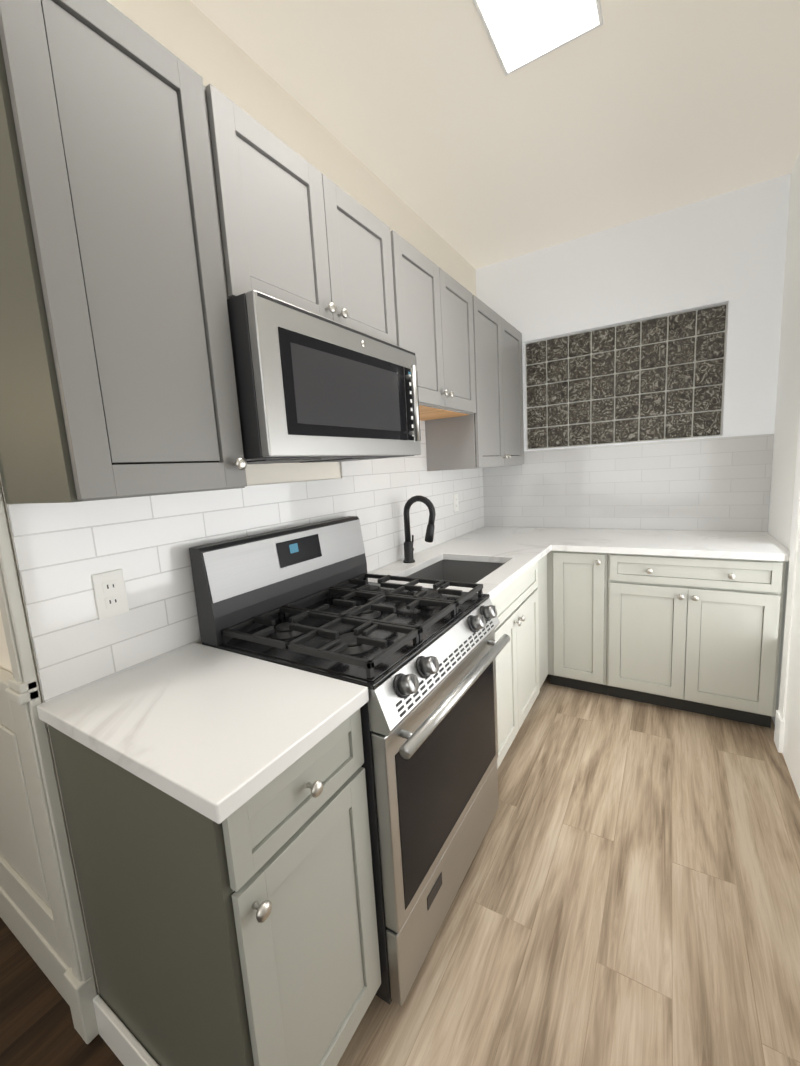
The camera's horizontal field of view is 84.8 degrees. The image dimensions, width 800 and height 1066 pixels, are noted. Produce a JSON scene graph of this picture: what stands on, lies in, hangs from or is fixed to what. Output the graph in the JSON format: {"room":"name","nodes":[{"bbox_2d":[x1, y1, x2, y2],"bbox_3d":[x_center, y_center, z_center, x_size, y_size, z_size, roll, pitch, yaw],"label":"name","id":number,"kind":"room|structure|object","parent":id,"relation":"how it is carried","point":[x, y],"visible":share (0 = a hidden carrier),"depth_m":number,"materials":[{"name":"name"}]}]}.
{"room":"kitchen","nodes":[
{"label":"kitchen","id":0,"kind":"room"},
{"bbox_2d":[0,612,12,672],"bbox_3d":[-2.150,-0.125,1.805,2.880,2.768,0.120,2,10,31],"label":"wall","id":1,"kind":"structure","parent":0,"point":[5,663],"depth_m":1.09,"materials":[{"name":"white paint"}]},
{"bbox_2d":[0,487,98,1043],"bbox_3d":[-2.137,-0.109,1.703,2.990,2.766,0.040,2,10,31],"label":"door frame","id":2,"kind":"structure","parent":1,"relation":"attached to","point":[41,915],"depth_m":1.10,"materials":[{"name":"white paint"}]},
{"bbox_2d":[0,0,475,995],"bbox_3d":[-0.135,-0.305,2.216,0.120,2.768,2.957,2,10,31],"label":"wall","id":3,"kind":"structure","parent":0,"point":[194,38],"depth_m":1.55,"materials":[{"name":"white paint"}]},
{"bbox_2d":[0,0,246,503],"bbox_3d":[-0.624,-0.531,0.943,0.356,0.898,0.380,2,10,31],"label":"upper cabinet","id":4,"kind":"object","parent":3,"relation":"attached to","point":[117,377],"visible":1,"depth_m":0.82,"materials":[{"name":"grey wood"}]},
{"bbox_2d":[6,421,483,701],"bbox_3d":[-0.105,-0.198,2.145,0.008,0.744,2.836,2,10,31],"label":"tile backsplash","id":5,"kind":"structure","parent":3,"relation":"attached to","point":[64,552],"depth_m":1.23,"materials":[{"name":"white tile"}]},
{"bbox_2d":[92,569,128,619],"bbox_3d":[-0.736,0.155,1.115,0.007,0.116,0.072,2,10,31],"label":"outlet","id":6,"kind":"object","parent":5,"relation":"attached to","point":[110,593],"visible":1,"depth_m":1.11,"materials":[{"name":"white plastic"}]},
{"bbox_2d":[453,494,458,511],"bbox_3d":[0.373,-0.201,2.910,0.007,0.116,0.072,2,10,31],"label":"outlet","id":7,"kind":"object","parent":5,"relation":"attached to","point":[455,502],"visible":1,"depth_m":2.90,"materials":[{"name":"white plastic"}]},
{"bbox_2d":[203,84,396,344],"bbox_3d":[-0.341,-0.842,1.391,0.356,0.448,0.760,2,10,31],"label":"upper cabinet","id":8,"kind":"object","parent":3,"relation":"attached to","point":[297,229],"visible":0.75,"depth_m":1.20,"materials":[{"name":"grey wood"}]},
{"bbox_2d":[227,290,420,463],"bbox_3d":[-0.278,-0.428,1.429,0.446,0.379,0.756,2,10,31],"label":"microwave","id":9,"kind":"object","parent":8,"relation":"attached to","point":[311,387],"visible":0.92,"depth_m":1.17,"materials":[{"name":"grey metal"}]},
{"bbox_2d":[390,230,475,420],"bbox_3d":[0.066,-0.881,2.054,0.356,0.612,0.785,2,10,31],"label":"upper cabinet","id":10,"kind":"object","parent":3,"relation":"attached to","point":[433,302],"visible":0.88,"depth_m":1.93,"materials":[{"name":"grey wood"}]},
{"bbox_2d":[425,295,523,470],"bbox_3d":[0.512,-0.870,2.783,0.356,0.898,0.896,2,10,31],"label":"upper cabinet","id":11,"kind":"object","parent":3,"relation":"attached to","point":[489,433],"visible":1,"depth_m":2.53,"materials":[{"name":"grey wood"}]},
{"bbox_2d":[0,674,799,1065],"bbox_3d":[-1.258,1.282,1.584,4.707,0.050,5.437,2,10,31],"label":"floor","id":12,"kind":"structure","parent":0,"point":[628,893],"depth_m":1.33,"materials":[{"name":"wood"}]},
{"bbox_2d":[48,709,380,1065],"bbox_3d":[-0.413,0.838,1.066,0.660,0.878,0.380,2,10,31],"label":"base cabinet","id":13,"kind":"object","parent":12,"relation":"on","point":[246,934],"visible":0.88,"depth_m":0.87,"materials":[{"name":"grey wood"}]},
{"bbox_2d":[93,995,158,1065],"bbox_3d":[-0.512,1.248,0.966,0.622,0.110,0.014,2,10,31],"label":"baseboard","id":14,"kind":"structure","parent":13,"relation":"attached to","point":[122,1042],"depth_m":1.06,"materials":[{"name":"white paint"}]},
{"bbox_2d":[37,643,368,823],"bbox_3d":[-0.449,0.387,0.997,0.648,0.035,0.395,2,10,31],"label":"countertop","id":15,"kind":"structure","parent":13,"relation":"on","point":[217,736],"depth_m":0.90,"materials":[{"name":"stone"}]},
{"bbox_2d":[189,516,509,1005],"bbox_3d":[-0.081,0.589,1.495,0.710,1.205,0.756,2,10,31],"label":"gas range","id":16,"kind":"object","parent":12,"relation":"on","point":[419,662],"visible":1,"depth_m":1.28,"materials":[{"name":"silver metal"}]},
{"bbox_2d":[491,562,539,768],"bbox_3d":[0.298,0.625,2.219,0.660,0.878,0.836,2,10,31],"label":"base cabinet","id":17,"kind":"object","parent":12,"relation":"on","point":[515,602],"visible":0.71,"depth_m":2.05,"materials":[{"name":"white wood"}]},
{"bbox_2d":[537,554,547,687],"bbox_3d":[0.720,0.493,2.941,0.620,0.878,0.854,2,10,31],"label":"base cabinet","id":18,"kind":"object","parent":12,"relation":"on","point":[543,618],"visible":0.17,"depth_m":2.51,"materials":[{"name":"grey wood"}]},
{"bbox_2d":[368,495,556,599],"bbox_3d":[0.315,0.091,2.227,0.651,0.590,1.031,2,10,31],"label":"countertop","id":19,"kind":"structure","parent":18,"relation":"on","point":[494,558],"depth_m":2.36,"materials":[{"name":"stone"}]},
{"bbox_2d":[403,495,435,562],"bbox_3d":[0.099,-0.019,2.224,0.196,0.345,0.078,2,10,31],"label":"faucet","id":20,"kind":"object","parent":19,"relation":"on","point":[429,536],"depth_m":2.22,"materials":[{"name":"black metal"}]},
{"bbox_2d":[407,560,504,582],"bbox_3d":[0.278,0.300,2.134,0.464,0.210,0.604,2,10,31],"label":"sink basin","id":21,"kind":"object","parent":19,"relation":"in","point":[469,571],"depth_m":2.38,"materials":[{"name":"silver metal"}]},
{"bbox_2d":[553,528,789,561],"bbox_3d":[1.208,0.040,2.677,1.703,0.035,0.651,2,10,31],"label":"countertop","id":22,"kind":"structure","parent":18,"relation":"on","point":[703,544],"depth_m":2.38,"materials":[{"name":"stone"}]},
{"bbox_2d":[547,551,607,694],"bbox_3d":[1.167,0.490,2.781,0.328,0.878,0.660,2,10,31],"label":"base cabinet","id":23,"kind":"object","parent":12,"relation":"on","point":[577,585],"visible":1,"depth_m":2.52,"materials":[{"name":"grey wood"}]},
{"bbox_2d":[606,553,785,727],"bbox_3d":[1.625,0.505,2.500,0.743,0.878,0.660,2,10,31],"label":"base cabinet","id":24,"kind":"object","parent":12,"relation":"on","point":[699,635],"visible":1,"depth_m":2.23,"materials":[{"name":"grey wood"}]},
{"bbox_2d":[189,0,799,268],"bbox_3d":[-1.425,-1.526,1.169,4.947,0.100,5.677,2,10,31],"label":"ceiling","id":25,"kind":"structure","parent":0,"point":[440,123],"depth_m":1.71,"materials":[{"name":"beige paint"}]},
{"bbox_2d":[473,0,603,75],"bbox_3d":[0.193,-1.532,0.959,0.319,0.014,1.229,2,10,31],"label":"ceiling light panel","id":26,"kind":"object","parent":25,"relation":"attached to","point":[521,33],"visible":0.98,"depth_m":1.38,"materials":[{"name":"white paint"}]},
{"bbox_2d":[476,173,790,521],"bbox_3d":[1.431,-0.500,2.901,1.827,2.768,0.120,2,10,31],"label":"wall","id":27,"kind":"structure","parent":0,"point":[729,248],"depth_m":2.52,"materials":[{"name":"white paint"}]},
{"bbox_2d":[525,303,727,449],"bbox_3d":[1.400,-0.956,2.848,1.145,0.737,0.070,2,10,31],"label":"window","id":28,"kind":"structure","parent":27,"relation":"in","point":[657,378],"depth_m":2.77,"materials":[{"name":"grey glass"}]},
{"bbox_2d":[483,434,773,531],"bbox_3d":[1.361,-0.299,2.903,1.695,0.550,0.008,2,10,31],"label":"tile backsplash","id":29,"kind":"structure","parent":27,"relation":"attached to","point":[716,484],"depth_m":2.79,"materials":[{"name":"white tile"}]},
{"bbox_2d":[768,154,799,723],"bbox_3d":[0.718,-0.046,0.119,0.120,2.768,5.437,2,10,31],"label":"wall","id":30,"kind":"structure","parent":0,"point":[786,429],"depth_m":2.16,"materials":[{"name":"white paint"}]},
{"bbox_2d":[774,710,784,752],"bbox_3d":[0.564,1.289,0.079,0.026,0.160,4.775,2,10,31],"label":"baseboard","id":31,"kind":"structure","parent":30,"relation":"attached to","point":[779,731],"depth_m":2.02,"materials":[{"name":"white paint"}]},
{"bbox_2d":[778,420,799,798],"bbox_3d":[1.464,-0.006,1.488,0.028,2.200,1.140,2,10,31],"label":"door frame","id":32,"kind":"structure","parent":30,"relation":"attached to","point":[789,705],"depth_m":1.89,"materials":[{"name":"white paint"}]}
]}

